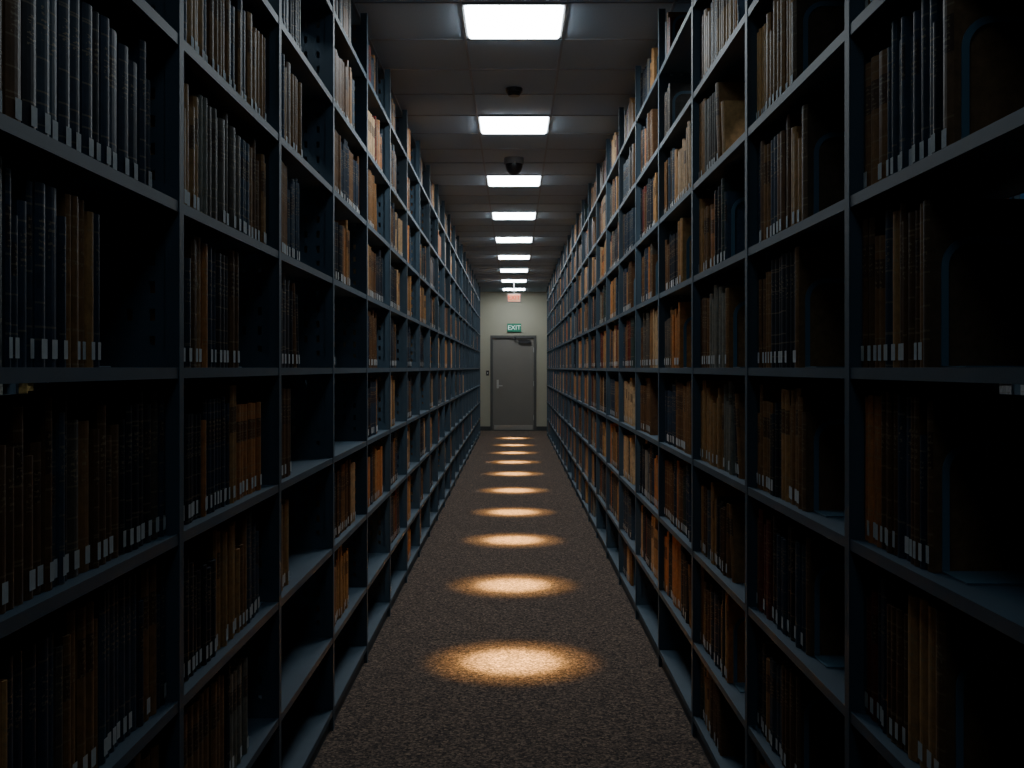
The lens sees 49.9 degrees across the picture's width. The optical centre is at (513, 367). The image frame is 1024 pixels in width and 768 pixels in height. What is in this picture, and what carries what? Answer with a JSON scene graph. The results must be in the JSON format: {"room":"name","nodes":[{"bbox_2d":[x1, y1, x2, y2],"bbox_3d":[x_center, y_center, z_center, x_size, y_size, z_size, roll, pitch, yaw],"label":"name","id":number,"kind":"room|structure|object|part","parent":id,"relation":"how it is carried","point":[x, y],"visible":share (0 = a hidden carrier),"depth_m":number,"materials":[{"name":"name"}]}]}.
{"room":"library stacks aisle","nodes":[
{"label":"library stacks aisle","id":0,"kind":"room"},
{"bbox_2d":[311,431,711,767],"bbox_3d":[0.000,1.530,11.500,6.200,0.100,29.000,0,0,0],"label":"floor","id":1,"kind":"structure","parent":0,"point":[512,639],"depth_m":5.64,"materials":[{"name":"carpet"}]},
{"bbox_2d":[0,383,33,394],"bbox_3d":[-2.659,-0.150,5.530,0.323,3.260,10.332,0,0,0],"label":"bookshelf","id":2,"kind":"object","parent":1,"relation":"on","point":[18,388],"visible":0.02,"depth_m":5.53,"materials":[{"name":"paint"}]},
{"bbox_3d":[-2.659,-0.150,5.530,0.323,3.260,10.332,0,0,0],"label":"shelving frame","id":3,"kind":"part","parent":2,"relation":"part of","materials":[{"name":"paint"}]},
{"bbox_2d":[0,0,479,767],"bbox_3d":[-0.898,-0.150,11.195,0.323,3.260,25.782,0,0,0],"label":"bookshelf","id":4,"kind":"object","parent":1,"relation":"on","point":[239,305],"visible":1,"depth_m":2.76,"materials":[{"name":"metal"}]},
{"bbox_2d":[547,0,1023,767],"bbox_3d":[0.878,-0.150,11.125,0.323,3.260,25.782,0,0,0],"label":"bookshelf","id":5,"kind":"object","parent":1,"relation":"on","point":[785,298],"visible":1,"depth_m":2.89,"materials":[{"name":"metal"}]},
{"bbox_2d":[999,193,1023,394],"bbox_3d":[2.639,-0.150,5.460,0.323,3.260,10.332,0,0,0],"label":"bookshelf","id":6,"kind":"object","parent":1,"relation":"on","point":[1014,389],"visible":0.02,"depth_m":5.46,"materials":[{"name":"metal"}]},
{"bbox_3d":[2.639,-0.150,5.460,0.323,3.260,10.332,0,0,0],"label":"shelving frame","id":7,"kind":"part","parent":6,"relation":"part of","materials":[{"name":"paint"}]},
{"bbox_2d":[480,292,546,425],"bbox_3d":[0.000,-0.162,26.100,6.200,3.284,0.200,0,0,0],"label":"wall","id":8,"kind":"structure","parent":0,"point":[496,312],"depth_m":26.00,"materials":[{"name":"beige paint"}]},
{"bbox_2d":[490,335,535,430],"bbox_3d":[-0.015,0.355,26.090,1.090,2.250,0.220,0,0,0],"label":"frame","id":9,"kind":"object","parent":8,"relation":"attached to","point":[491,336],"visible":1,"depth_m":25.98,"materials":[{"name":"paint"}]},
{"bbox_2d":[493,338,533,429],"bbox_3d":[-0.015,0.384,26.043,0.962,2.180,0.045,0,0,0],"label":"leaf","id":10,"kind":"object","parent":8,"relation":"attached to","point":[513,361],"visible":1,"depth_m":26.02,"materials":[{"name":"paint"}]},
{"bbox_2d":[494,425,532,429],"bbox_3d":[-0.015,1.405,26.018,0.910,0.110,0.004,0,0,0],"label":"kick plate","id":11,"kind":"object","parent":10,"relation":"attached to","point":[496,427],"visible":1,"depth_m":26.02,"materials":[{"name":"metal"}]},
{"bbox_2d":[514,337,530,342],"bbox_3d":[0.200,-0.660,25.988,0.380,0.160,0.065,0,0,0],"label":"door closer","id":12,"kind":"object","parent":10,"relation":"attached to","point":[520,341],"depth_m":25.97,"materials":[{"name":"metal"}]},
{"bbox_2d":[480,426,546,430],"bbox_3d":[0.000,1.430,25.994,6.200,0.100,0.012,0,0,0],"label":"baseboard","id":13,"kind":"structure","parent":8,"relation":"attached to","point":[482,428],"depth_m":25.98,"materials":[{"name":"plastic"}]},
{"bbox_2d":[507,324,520,331],"bbox_3d":[0.005,-0.950,25.983,0.330,0.200,0.035,0,0,0],"label":"exit sign","id":14,"kind":"object","parent":8,"relation":"attached to","point":[510,327],"visible":1,"depth_m":25.97,"materials":[{"name":"green plastic"}]},
{"bbox_2d":[351,0,690,291],"bbox_3d":[0.000,-1.862,11.600,6.200,0.116,29.200,0,0,0],"label":"ceiling","id":15,"kind":"structure","parent":0,"point":[385,21],"depth_m":7.42,"materials":[{"name":"tile"}]},
{"bbox_2d":[462,3,565,37],"bbox_3d":[0.000,-1.802,5.708,0.518,0.016,0.557,0,0,0],"label":"frame","id":16,"kind":"object","parent":15,"relation":"attached to","point":[463,4],"visible":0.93,"depth_m":5.43,"materials":[{"name":"white metal"}]},
{"bbox_2d":[464,5,563,38],"bbox_3d":[0.000,-1.790,5.708,0.494,0.013,0.517,0,0,0],"label":"diffuser","id":17,"kind":"object","parent":16,"relation":"attached to","point":[483,21],"visible":1,"depth_m":5.66,"materials":[{"name":"white plastic"}]},
{"bbox_2d":[504,156,523,175],"bbox_3d":[0.000,-1.729,9.450,0.170,0.152,0.170,0,0,0],"label":"dome security camera","id":18,"kind":"object","parent":15,"relation":"attached to","point":[513,164],"visible":1,"depth_m":9.39,"materials":[{"name":"grey plastic"}]},
{"bbox_2d":[505,86,522,96],"bbox_3d":[0.000,-1.782,7.100,0.110,0.055,0.110,0,0,0],"label":"smoke detector","id":19,"kind":"object","parent":15,"relation":"attached to","point":[513,91],"visible":1,"depth_m":7.06,"materials":[{"name":"plastic"}]},
{"bbox_2d":[507,281,520,301],"bbox_3d":[0.000,-1.585,22.600,0.280,0.470,0.100,0,0,0],"label":"exit sign","id":20,"kind":"object","parent":15,"relation":"hanging from","point":[511,297],"visible":0.92,"depth_m":22.57,"materials":[{"name":"red"}]},
{"bbox_2d":[478,116,549,132],"bbox_3d":[0.000,-1.802,8.129,0.518,0.016,0.557,0,0,0],"label":"frame","id":21,"kind":"object","parent":15,"relation":"attached to","point":[478,116],"visible":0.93,"depth_m":7.85,"materials":[{"name":"white metal"}]},
{"bbox_2d":[480,117,547,133],"bbox_3d":[0.000,-1.790,8.129,0.494,0.013,0.517,0,0,0],"label":"diffuser","id":22,"kind":"object","parent":21,"relation":"attached to","point":[489,125],"visible":1,"depth_m":8.09,"materials":[{"name":"white plastic"}]},
{"bbox_2d":[486,175,541,185],"bbox_3d":[0.000,-1.802,10.549,0.518,0.016,0.557,0,0,0],"label":"frame","id":23,"kind":"object","parent":15,"relation":"attached to","point":[486,175],"visible":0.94,"depth_m":10.27,"materials":[{"name":"white metal"}]},
{"bbox_2d":[488,176,539,185],"bbox_3d":[0.000,-1.790,10.549,0.494,0.013,0.517,0,0,0],"label":"diffuser","id":24,"kind":"object","parent":23,"relation":"attached to","point":[493,180],"visible":1,"depth_m":10.47,"materials":[{"name":"white plastic"}]},
{"bbox_2d":[492,212,535,218],"bbox_3d":[0.000,-1.802,12.969,0.518,0.016,0.557,0,0,0],"label":"frame","id":25,"kind":"object","parent":15,"relation":"attached to","point":[492,212],"visible":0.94,"depth_m":12.69,"materials":[{"name":"white metal"}]},
{"bbox_2d":[493,213,534,219],"bbox_3d":[0.000,-1.790,12.969,0.494,0.013,0.517,0,0,0],"label":"diffuser","id":26,"kind":"object","parent":25,"relation":"attached to","point":[497,216],"visible":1,"depth_m":12.95,"materials":[{"name":"white plastic"}]},
{"bbox_2d":[495,237,532,241],"bbox_3d":[0.000,-1.802,15.389,0.518,0.016,0.557,0,0,0],"label":"frame","id":27,"kind":"object","parent":15,"relation":"attached to","point":[495,237],"visible":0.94,"depth_m":15.12,"materials":[{"name":"white metal"}]},
{"bbox_2d":[496,238,531,242],"bbox_3d":[0.000,-1.790,15.389,0.494,0.013,0.517,0,0,0],"label":"diffuser","id":28,"kind":"object","parent":27,"relation":"attached to","point":[499,240],"visible":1,"depth_m":15.39,"materials":[{"name":"white plastic"}]},
{"bbox_2d":[498,255,529,258],"bbox_3d":[0.000,-1.802,17.808,0.518,0.016,0.557,0,0,0],"label":"frame","id":29,"kind":"object","parent":15,"relation":"attached to","point":[498,255],"visible":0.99,"depth_m":17.54,"materials":[{"name":"white metal"}]},
{"bbox_2d":[499,256,528,258],"bbox_3d":[0.000,-1.790,17.808,0.494,0.013,0.517,0,0,0],"label":"diffuser","id":30,"kind":"object","parent":29,"relation":"attached to","point":[500,257],"visible":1,"depth_m":17.76,"materials":[{"name":"white plastic"}]},
{"bbox_2d":[351,0,690,291],"bbox_3d":[-0.176,-1.802,11.500,6.552,0.006,29.000,0,0,0],"label":"grid","id":31,"kind":"object","parent":15,"relation":"attached to","point":[460,2],"visible":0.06,"depth_m":7.24,"materials":[{"name":"metal"}]},
{"bbox_3d":[0.000,-1.802,20.229,0.518,0.016,0.557,0,0,0],"label":"frame","id":32,"kind":"object","parent":15,"relation":"attached to","visible":0},
{"bbox_2d":[500,269,527,271],"bbox_3d":[0.000,-1.790,20.229,0.494,0.013,0.517,0,0,0],"label":"diffuser","id":33,"kind":"object","parent":32,"relation":"attached to","point":[502,270],"visible":1,"depth_m":20.13,"materials":[{"name":"white plastic"}]},
{"bbox_3d":[0.000,-1.802,25.069,0.518,0.016,0.557,0,0,0],"label":"frame","id":34,"kind":"object","parent":15,"relation":"attached to","visible":0},
{"bbox_2d":[503,288,524,289],"bbox_3d":[0.000,-1.790,25.069,0.494,0.013,0.517,0,0,0],"label":"diffuser","id":35,"kind":"object","parent":34,"relation":"attached to","point":[503,288],"visible":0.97,"depth_m":24.91,"materials":[{"name":"white plastic"}]},
{"bbox_3d":[0.000,-1.802,22.648,0.518,0.016,0.557,0,0,0],"label":"frame","id":36,"kind":"object","parent":15,"relation":"attached to","visible":0},
{"bbox_2d":[502,280,525,281],"bbox_3d":[0.000,-1.790,22.648,0.494,0.013,0.517,0,0,0],"label":"diffuser","id":37,"kind":"object","parent":36,"relation":"attached to","point":[502,280],"visible":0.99,"depth_m":22.43,"materials":[{"name":"white plastic"}]}
]}

